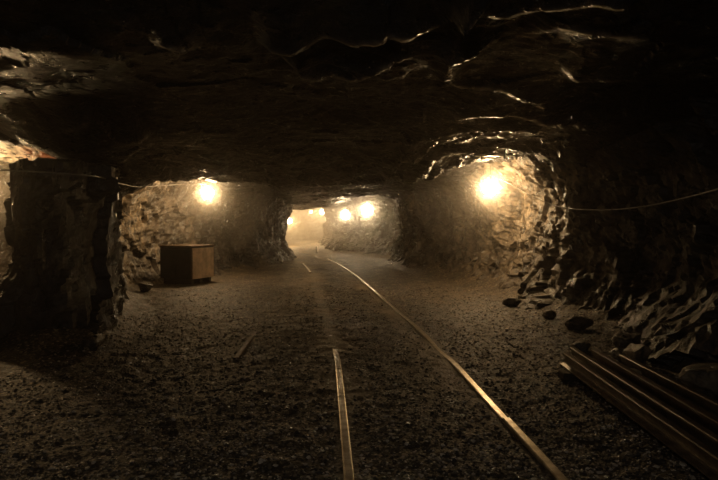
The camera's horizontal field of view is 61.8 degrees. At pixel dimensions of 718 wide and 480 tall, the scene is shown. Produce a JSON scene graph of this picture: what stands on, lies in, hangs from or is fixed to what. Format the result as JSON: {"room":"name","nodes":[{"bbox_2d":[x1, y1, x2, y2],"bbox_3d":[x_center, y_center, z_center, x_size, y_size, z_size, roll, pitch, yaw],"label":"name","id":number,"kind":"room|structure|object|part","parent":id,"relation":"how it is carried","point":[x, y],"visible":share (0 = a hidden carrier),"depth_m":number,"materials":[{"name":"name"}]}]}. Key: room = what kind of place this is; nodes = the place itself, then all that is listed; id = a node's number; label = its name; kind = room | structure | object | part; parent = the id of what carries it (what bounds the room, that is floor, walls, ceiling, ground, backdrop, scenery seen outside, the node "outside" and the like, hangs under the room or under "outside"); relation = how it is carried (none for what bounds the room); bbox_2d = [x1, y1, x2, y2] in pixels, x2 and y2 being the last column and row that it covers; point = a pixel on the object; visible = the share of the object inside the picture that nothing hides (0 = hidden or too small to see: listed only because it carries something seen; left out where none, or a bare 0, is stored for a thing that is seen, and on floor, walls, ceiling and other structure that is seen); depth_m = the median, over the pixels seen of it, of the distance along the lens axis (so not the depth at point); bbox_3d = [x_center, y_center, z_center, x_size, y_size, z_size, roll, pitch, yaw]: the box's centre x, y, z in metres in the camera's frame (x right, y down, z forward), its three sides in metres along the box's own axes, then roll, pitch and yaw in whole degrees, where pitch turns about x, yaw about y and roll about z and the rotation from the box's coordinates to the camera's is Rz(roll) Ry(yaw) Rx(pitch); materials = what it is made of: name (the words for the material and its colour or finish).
{"room":"underground passage","nodes":[
{"label":"underground passage","id":0,"kind":"room"},
{"bbox_2d":[0,157,128,335],"bbox_3d":[-5.048,-0.253,9.734,2.706,3.621,6.350,-1,2,-17],"label":"wall pillar","id":1,"kind":"structure","parent":0,"point":[63,232],"depth_m":7.25,"materials":[{"name":"brown stone"}]},
{"bbox_2d":[0,169,193,186],"bbox_3d":[-3.801,-1.077,10.906,1.478,0.467,8.941,0,2,0],"label":"cable","id":2,"kind":"object","parent":1,"relation":"attached to","point":[0,169],"visible":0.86,"depth_m":6.55,"materials":[{"name":"black rubber"}]},
{"bbox_2d":[0,166,296,284],"bbox_3d":[-8.102,-0.676,22.877,13.533,3.788,23.830,-1,2,-26],"label":"wall","id":3,"kind":"structure","parent":0,"point":[247,229],"depth_m":16.97,"materials":[{"name":"brown stone"}]},
{"bbox_2d":[285,208,325,240],"bbox_3d":[-10.201,-1.327,46.161,20.438,3.676,2.490,-1,2,-28],"label":"wall","id":4,"kind":"structure","parent":0,"point":[307,224],"depth_m":49.75,"materials":[{"name":"beige stone"}]},
{"bbox_2d":[0,240,706,479],"bbox_3d":[-7.900,0.583,24.500,26.200,0.479,56.942,0,2,0],"label":"floor","id":5,"kind":"structure","parent":0,"point":[18,349],"depth_m":6.08,"materials":[{"name":"stone"}]},
{"bbox_2d":[83,333,104,348],"bbox_3d":[-3.124,1.179,7.034,0.214,0.164,0.329,0,2,-4],"label":"rock","id":6,"kind":"object","parent":5,"relation":"on","point":[95,341],"visible":1,"depth_m":6.93,"materials":[{"name":"stone"}]},
{"bbox_2d":[138,282,152,291],"bbox_3d":[-4.595,1.013,12.933,0.420,0.224,0.279,1,2,22],"label":"rock","id":7,"kind":"object","parent":5,"relation":"on","point":[144,286],"visible":1,"depth_m":12.81,"materials":[{"name":"brown stone"}]},
{"bbox_2d":[159,244,214,284],"bbox_3d":[-4.263,0.598,14.908,0.980,0.950,0.911,1,2,24],"label":"storage box","id":8,"kind":"object","parent":5,"relation":"on","point":[185,264],"visible":0.98,"depth_m":14.56,"materials":[{"name":"wood"}]},
{"bbox_3d":[-4.844,0.554,14.714,0.040,0.770,0.040,1,2,24],"label":"corner post","id":9,"kind":"part","parent":8,"relation":"part of","materials":[{"name":"wood"}]},
{"bbox_3d":[-4.651,0.562,14.612,0.437,0.680,0.020,1,2,24],"label":"door","id":10,"kind":"part","parent":8,"relation":"part of","materials":[{"name":"brown wood"}]},
{"bbox_3d":[-4.216,0.568,14.422,0.437,0.680,0.020,1,2,24],"label":"door","id":11,"kind":"part","parent":8,"relation":"part of","materials":[{"name":"brown wood"}]},
{"bbox_3d":[-4.261,0.143,14.900,0.980,0.040,0.900,1,2,24],"label":"lid","id":12,"kind":"part","parent":8,"relation":"part of","materials":[{"name":"wood"}]},
{"bbox_3d":[-4.010,0.565,14.350,0.040,0.770,0.040,1,2,24],"label":"corner post","id":13,"kind":"part","parent":8,"relation":"part of","materials":[{"name":"wood"}]},
{"bbox_3d":[-3.826,0.559,14.722,0.030,0.740,0.800,1,2,24],"label":"panel","id":14,"kind":"part","parent":8,"relation":"part of","materials":[{"name":"brown wood"}]},
{"bbox_2d":[233,331,256,359],"bbox_3d":[-1.381,1.316,7.518,0.120,0.137,1.851,0,2,-2],"label":"rail","id":15,"kind":"object","parent":5,"relation":"on","point":[242,349],"visible":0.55,"depth_m":7.13,"materials":[{"name":"metal"}]},
{"bbox_2d":[332,348,341,368],"bbox_3d":[-0.251,1.356,6.678,0.126,0.151,1.236,0,2,-5],"label":"rail","id":16,"kind":"object","parent":5,"relation":"on","point":[335,351],"visible":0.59,"depth_m":6.46,"materials":[{"name":"metal"}]},
{"bbox_2d":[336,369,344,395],"bbox_3d":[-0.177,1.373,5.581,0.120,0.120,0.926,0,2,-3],"label":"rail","id":17,"kind":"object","parent":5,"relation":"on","point":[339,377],"visible":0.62,"depth_m":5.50,"materials":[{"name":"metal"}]},
{"bbox_2d":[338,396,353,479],"bbox_3d":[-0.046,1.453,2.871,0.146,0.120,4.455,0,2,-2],"label":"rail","id":18,"kind":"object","parent":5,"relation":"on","point":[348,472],"visible":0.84,"depth_m":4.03,"materials":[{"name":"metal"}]},
{"bbox_2d":[327,259,375,292],"bbox_3d":[-0.373,0.985,18.309,0.270,0.120,11.599,0,2,-8],"label":"rail","id":19,"kind":"object","parent":5,"relation":"on","point":[351,272],"visible":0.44,"depth_m":16.23,"materials":[{"name":"metal"}]},
{"bbox_2d":[0,281,709,479],"bbox_3d":[-0.112,1.167,8.337,7.987,0.288,11.429,0,2,0],"label":"gravel","id":20,"kind":"object","parent":5,"relation":"on","point":[112,458],"visible":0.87,"depth_m":4.45,"materials":[{"name":"gravel"}]},
{"bbox_2d":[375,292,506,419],"bbox_3d":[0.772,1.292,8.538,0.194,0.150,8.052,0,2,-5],"label":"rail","id":21,"kind":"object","parent":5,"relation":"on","point":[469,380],"visible":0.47,"depth_m":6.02,"materials":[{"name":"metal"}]},
{"bbox_2d":[502,297,521,306],"bbox_3d":[2.718,1.110,10.662,0.324,0.177,0.252,1,2,24],"label":"rock","id":22,"kind":"object","parent":5,"relation":"on","point":[510,302],"visible":0.97,"depth_m":10.58,"materials":[{"name":"brown stone"}]},
{"bbox_2d":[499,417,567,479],"bbox_3d":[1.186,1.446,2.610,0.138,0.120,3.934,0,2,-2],"label":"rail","id":23,"kind":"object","parent":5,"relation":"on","point":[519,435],"visible":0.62,"depth_m":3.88,"materials":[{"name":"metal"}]},
{"bbox_2d":[542,310,556,319],"bbox_3d":[2.960,1.159,9.321,0.208,0.147,0.257,0,2,3],"label":"rock","id":24,"kind":"object","parent":5,"relation":"on","point":[548,314],"visible":1,"depth_m":9.23,"materials":[{"name":"stone"}]},
{"bbox_2d":[558,370,579,380],"bbox_3d":[2.300,1.293,5.761,0.740,0.070,0.150,0,2,-3],"label":"sleeper","id":25,"kind":"object","parent":5,"relation":"on","point":[565,375],"visible":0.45,"depth_m":5.67,"materials":[{"name":"brown wood"}]},
{"bbox_2d":[569,347,717,452],"bbox_3d":[2.178,1.259,3.664,0.120,0.120,5.251,0,2,1],"label":"rail","id":26,"kind":"object","parent":25,"relation":"on","point":[695,429],"visible":0.72,"depth_m":4.42,"materials":[{"name":"metal"}]},
{"bbox_2d":[591,349,717,434],"bbox_3d":[2.360,1.262,3.564,0.120,0.120,5.251,0,2,1],"label":"rail","id":27,"kind":"object","parent":25,"relation":"on","point":[690,410],"visible":0.79,"depth_m":4.70,"materials":[{"name":"metal"}]},
{"bbox_2d":[619,354,717,417],"bbox_3d":[2.600,1.267,3.389,0.120,0.120,5.100,0,2,0],"label":"rail","id":28,"kind":"object","parent":25,"relation":"on","point":[708,404],"visible":0.79,"depth_m":4.90,"materials":[{"name":"metal"}]},
{"bbox_2d":[564,315,593,329],"bbox_3d":[3.031,1.146,8.353,0.338,0.203,0.343,-1,2,-25],"label":"rock","id":29,"kind":"object","parent":5,"relation":"on","point":[575,322],"visible":0.98,"depth_m":8.25,"materials":[{"name":"stone"}]},
{"bbox_2d":[573,341,590,350],"bbox_3d":[2.608,1.247,7.048,0.198,0.121,0.150,1,2,28],"label":"rock","id":30,"kind":"object","parent":5,"relation":"on","point":[581,345],"visible":0.88,"depth_m":7.00,"materials":[{"name":"stone"}]},
{"bbox_2d":[610,348,623,360],"bbox_3d":[2.881,1.254,6.547,0.246,0.146,0.212,0,2,10],"label":"rock","id":31,"kind":"object","parent":5,"relation":"on","point":[614,353],"visible":0.33,"depth_m":6.53,"materials":[{"name":"grey stone"}]},
{"bbox_2d":[612,331,640,348],"bbox_3d":[3.199,1.206,7.176,0.325,0.221,0.404,1,2,29],"label":"rock","id":32,"kind":"object","parent":5,"relation":"on","point":[621,339],"visible":0.79,"depth_m":7.07,"materials":[{"name":"stone"}]},
{"bbox_2d":[622,343,651,363],"bbox_3d":[2.895,1.199,6.278,0.296,0.254,0.299,-1,2,-17],"label":"rock","id":33,"kind":"object","parent":5,"relation":"on","point":[639,352],"visible":0.7,"depth_m":6.15,"materials":[{"name":"stone"}]},
{"bbox_2d":[678,363,717,400],"bbox_3d":[3.010,1.218,5.144,0.473,0.291,0.345,2,2,43],"label":"rock","id":34,"kind":"object","parent":5,"relation":"on","point":[703,378],"visible":0.84,"depth_m":5.06,"materials":[{"name":"grey stone"}]},
{"bbox_3d":[2.300,1.398,2.243,0.740,0.070,0.150,0,2,3],"label":"sleeper","id":35,"kind":"object","parent":5,"relation":"on","visible":0},
{"bbox_2d":[560,352,717,479],"bbox_3d":[2.015,1.263,3.530,0.120,0.120,4.982,0,2,1],"label":"rail","id":36,"kind":"object","parent":35,"relation":"on","point":[699,455],"visible":1,"depth_m":4.12,"materials":[{"name":"metal"}]},
{"bbox_2d":[0,0,717,209],"bbox_3d":[-7.900,-1.765,24.442,26.200,1.161,56.968,0,2,0],"label":"ceiling","id":37,"kind":"structure","parent":0,"point":[312,104],"depth_m":5.77,"materials":[{"name":"brown stone"}]},
{"bbox_2d":[475,150,522,158],"bbox_3d":[2.330,-1.426,10.012,0.780,0.150,0.100,0,2,0],"label":"strap","id":38,"kind":"object","parent":37,"relation":"attached to","point":[504,155],"visible":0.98,"depth_m":9.97,"materials":[{"name":"metal"}]},
{"bbox_2d":[494,176,717,210],"bbox_3d":[3.076,-0.818,8.156,0.209,0.854,9.555,0,2,-1],"label":"cable","id":39,"kind":"object","parent":37,"relation":"hanging from","point":[494,176],"visible":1,"depth_m":7.03,"materials":[{"name":"black rubber"}]},
{"bbox_2d":[318,89,717,371],"bbox_3d":[0.957,-0.675,23.541,3.393,3.758,55.500,0,2,-8],"label":"wall","id":40,"kind":"structure","parent":0,"point":[656,266],"depth_m":9.72,"materials":[{"name":"brown stone"}]}
]}

